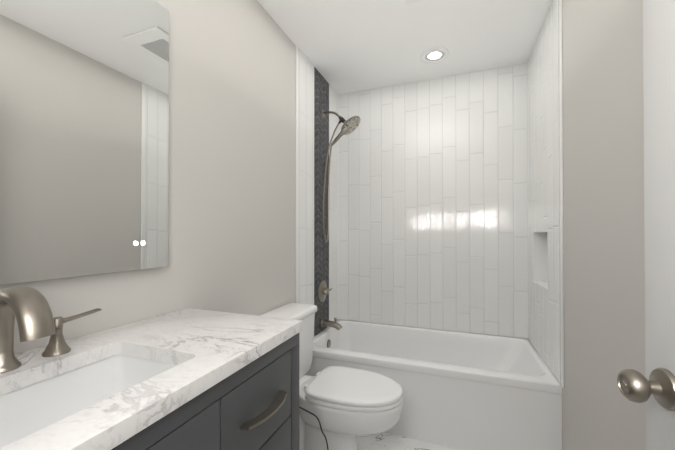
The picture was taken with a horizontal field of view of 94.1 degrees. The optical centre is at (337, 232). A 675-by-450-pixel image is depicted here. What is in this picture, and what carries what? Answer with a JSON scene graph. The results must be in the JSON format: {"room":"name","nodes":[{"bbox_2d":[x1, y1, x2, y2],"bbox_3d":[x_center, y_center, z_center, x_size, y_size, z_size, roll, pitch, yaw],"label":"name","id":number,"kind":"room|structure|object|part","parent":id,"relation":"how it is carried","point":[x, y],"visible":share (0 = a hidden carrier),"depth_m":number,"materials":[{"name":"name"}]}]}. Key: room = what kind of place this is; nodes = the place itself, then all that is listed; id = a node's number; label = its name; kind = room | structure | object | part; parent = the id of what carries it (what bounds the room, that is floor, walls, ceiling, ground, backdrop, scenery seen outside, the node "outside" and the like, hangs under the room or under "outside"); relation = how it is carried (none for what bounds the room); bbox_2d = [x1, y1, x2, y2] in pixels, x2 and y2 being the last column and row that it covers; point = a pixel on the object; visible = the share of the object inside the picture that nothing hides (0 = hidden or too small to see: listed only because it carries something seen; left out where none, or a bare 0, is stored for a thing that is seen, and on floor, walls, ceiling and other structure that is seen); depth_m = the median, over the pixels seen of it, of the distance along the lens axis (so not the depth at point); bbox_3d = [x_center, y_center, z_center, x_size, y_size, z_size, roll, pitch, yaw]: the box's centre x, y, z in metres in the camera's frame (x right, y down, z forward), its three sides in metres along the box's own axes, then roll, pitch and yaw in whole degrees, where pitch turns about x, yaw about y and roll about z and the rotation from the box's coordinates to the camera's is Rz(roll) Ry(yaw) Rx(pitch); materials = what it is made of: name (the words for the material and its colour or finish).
{"room":"bathroom","nodes":[
{"label":"bathroom","id":0,"kind":"room"},
{"bbox_2d":[0,0,336,353],"bbox_3d":[-0.543,-0.018,1.581,0.100,2.507,3.028,0,0,21],"label":"wall","id":1,"kind":"structure","parent":0,"point":[232,168],"depth_m":1.44,"materials":[{"name":"grey paint"}]},
{"bbox_2d":[0,0,168,284],"bbox_3d":[-0.794,-0.347,0.729,0.029,0.938,0.913,0,0,21],"label":"mirror","id":2,"kind":"object","parent":1,"relation":"attached to","point":[84,114],"visible":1,"depth_m":0.89,"materials":[{"name":"clear glass"}]},
{"bbox_2d":[295,46,298,302],"bbox_3d":[-0.275,-0.240,2.138,0.009,2.056,0.035,0,0,21],"label":"tile edge trim","id":3,"kind":"structure","parent":1,"relation":"attached to","point":[297,193],"depth_m":2.13,"materials":[{"name":"white tile"}]},
{"bbox_2d":[299,49,313,304],"bbox_3d":[-0.225,-0.239,2.271,0.008,2.056,0.249,0,0,21],"label":"wall tile","id":4,"kind":"structure","parent":1,"relation":"attached to","point":[306,180],"depth_m":2.26,"materials":[{"name":"white tile"}]},
{"bbox_2d":[314,67,328,335],"bbox_3d":[-0.128,-0.237,2.528,0.008,2.056,0.300,0,0,21],"label":"wall tile","id":5,"kind":"structure","parent":1,"relation":"attached to","point":[321,146],"depth_m":2.50,"materials":[{"name":"grey tile"}]},
{"bbox_2d":[318,280,331,301],"bbox_3d":[-0.096,0.476,2.531,0.047,0.174,0.192,0,0,21],"label":"tub valve","id":6,"kind":"object","parent":5,"relation":"attached to","point":[323,290],"visible":1,"depth_m":2.50,"materials":[{"name":"silver metal"}]},
{"bbox_2d":[321,318,341,329],"bbox_3d":[-0.042,0.727,2.499,0.169,0.096,0.068,0,0,21],"label":"tub spout","id":7,"kind":"object","parent":5,"relation":"attached to","point":[332,324],"visible":1,"depth_m":2.48,"materials":[{"name":"silver metal"}]},
{"bbox_2d":[321,109,359,242],"bbox_3d":[0.025,-0.456,2.482,0.313,1.078,0.182,0,0,21],"label":"shower","id":8,"kind":"object","parent":5,"relation":"attached to","point":[350,125],"visible":0.98,"depth_m":2.47,"materials":[{"name":"silver metal"}]},
{"bbox_2d":[329,84,337,320],"bbox_3d":[-0.034,-0.235,2.777,0.008,2.056,0.233,0,0,21],"label":"wall tile","id":9,"kind":"structure","parent":1,"relation":"attached to","point":[333,230],"depth_m":2.76,"materials":[{"name":"white tile"}]},
{"bbox_2d":[257,0,552,94],"bbox_3d":[0.217,-1.314,1.304,1.724,0.080,3.028,0,0,21],"label":"ceiling","id":10,"kind":"structure","parent":0,"point":[347,46],"depth_m":2.02,"materials":[{"name":"white paint"}]},
{"bbox_2d":[405,0,425,4],"bbox_3d":[0.467,-1.265,1.523,0.323,0.014,0.355,0,0,21],"label":"fan","id":11,"kind":"object","parent":10,"relation":"attached to","point":[408,2],"visible":1,"depth_m":1.71,"materials":[{"name":"white plastic"}]},
{"bbox_2d":[420,47,448,63],"bbox_3d":[0.696,-1.262,2.248,0.198,0.010,0.198,0,0,21],"label":"recessed light","id":12,"kind":"object","parent":10,"relation":"in","point":[434,55],"visible":1,"depth_m":2.24,"materials":[{"name":"white plastic"}]},
{"bbox_2d":[357,432,459,449],"bbox_3d":[0.217,1.263,1.284,1.724,0.060,3.028,0,0,21],"label":"floor","id":13,"kind":"structure","parent":0,"point":[383,441],"depth_m":1.84,"materials":[{"name":"stone"}]},
{"bbox_2d":[0,286,301,449],"bbox_3d":[-0.536,0.671,0.659,0.556,1.114,1.067,0,0,21],"label":"bathroom vanity","id":14,"kind":"object","parent":13,"relation":"on","point":[189,379],"visible":1,"depth_m":0.75,"materials":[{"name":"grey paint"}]},
{"bbox_2d":[0,286,101,373],"bbox_3d":[-0.677,0.206,0.663,0.181,0.184,0.400,0,0,21],"label":"faucet","id":15,"kind":"object","parent":14,"relation":"on","point":[33,314],"depth_m":0.68,"materials":[{"name":"silver metal"}]},
{"bbox_2d":[0,355,176,447],"bbox_3d":[-0.546,0.409,0.612,0.333,0.151,0.478,0,0,21],"label":"sink","id":16,"kind":"object","parent":14,"relation":"in","point":[27,407],"depth_m":0.75,"materials":[{"name":"white ceramic"}]},
{"bbox_3d":[-0.326,0.730,0.580,0.020,0.795,1.059,0,0,21],"label":"frame","id":17,"kind":"part","parent":14,"relation":"part of","materials":[{"name":"grey paint"}]},
{"bbox_2d":[259,303,402,449],"bbox_3d":[-0.044,0.842,1.663,0.764,0.787,0.506,0,0,21],"label":"toilet","id":18,"kind":"object","parent":13,"relation":"on","point":[341,408],"visible":0.71,"depth_m":1.58,"materials":[{"name":"white ceramic"}]},
{"bbox_3d":[-0.294,0.665,1.787,0.190,0.347,0.430,0,0,21],"label":"tank","id":19,"kind":"part","parent":18,"relation":"part of","materials":[{"name":"white ceramic"}]},
{"bbox_3d":[0.089,0.811,1.642,0.499,0.048,0.372,0,0,21],"label":"seat","id":20,"kind":"part","parent":18,"relation":"part of","materials":[{"name":"white plastic"}]},
{"bbox_2d":[305,320,561,449],"bbox_3d":[0.579,1.016,2.241,1.520,0.448,0.779,0,0,21],"label":"bathtub","id":21,"kind":"object","parent":13,"relation":"on","point":[467,391],"visible":0.71,"depth_m":1.86,"materials":[{"name":"white ceramic"}]},
{"bbox_2d":[338,319,527,338],"bbox_3d":[0.734,-0.010,2.664,1.524,2.507,0.100,0,0,21],"label":"wall","id":22,"kind":"structure","parent":0,"point":[436,329],"depth_m":2.57,"materials":[{"name":"white tile"}]},
{"bbox_2d":[338,63,527,337],"bbox_3d":[0.715,-0.236,2.615,1.508,2.056,0.008,0,0,21],"label":"wall tile","id":23,"kind":"structure","parent":22,"relation":"attached to","point":[432,209],"depth_m":2.57,"materials":[{"name":"white tile"}]},
{"bbox_2d":[562,0,645,449],"bbox_3d":[0.861,-0.025,0.701,0.100,2.507,2.373,0,0,21],"label":"wall","id":24,"kind":"structure","parent":0,"point":[603,213],"depth_m":1.16,"materials":[{"name":"grey paint"}]},
{"bbox_2d":[527,0,559,383],"bbox_3d":[1.328,-0.241,1.970,0.094,2.056,0.782,0,0,21],"label":"wall tile","id":25,"kind":"structure","parent":24,"relation":"attached to","point":[543,199],"depth_m":1.90,"materials":[{"name":"white tile"}]},
{"bbox_2d":[558,0,563,387],"bbox_3d":[1.143,-0.244,1.603,0.009,2.056,0.035,0,0,21],"label":"right wall tile edge","id":26,"kind":"structure","parent":24,"relation":"attached to","point":[561,197],"depth_m":1.59,"materials":[{"name":"white tile"}]},
{"bbox_2d":[643,0,674,449],"bbox_3d":[0.555,0.199,0.261,0.035,2.028,0.810,0,0,15],"label":"door","id":27,"kind":"structure","parent":24,"relation":"in","point":[659,104],"depth_m":0.61,"materials":[{"name":"white paint"}]},
{"bbox_2d":[617,368,674,410],"bbox_3d":[0.647,0.298,0.605,0.177,0.074,0.100,0,0,15],"label":"door knob","id":28,"kind":"object","parent":27,"relation":"attached to","point":[635,386],"depth_m":0.59,"materials":[{"name":"silver metal"}]}
]}

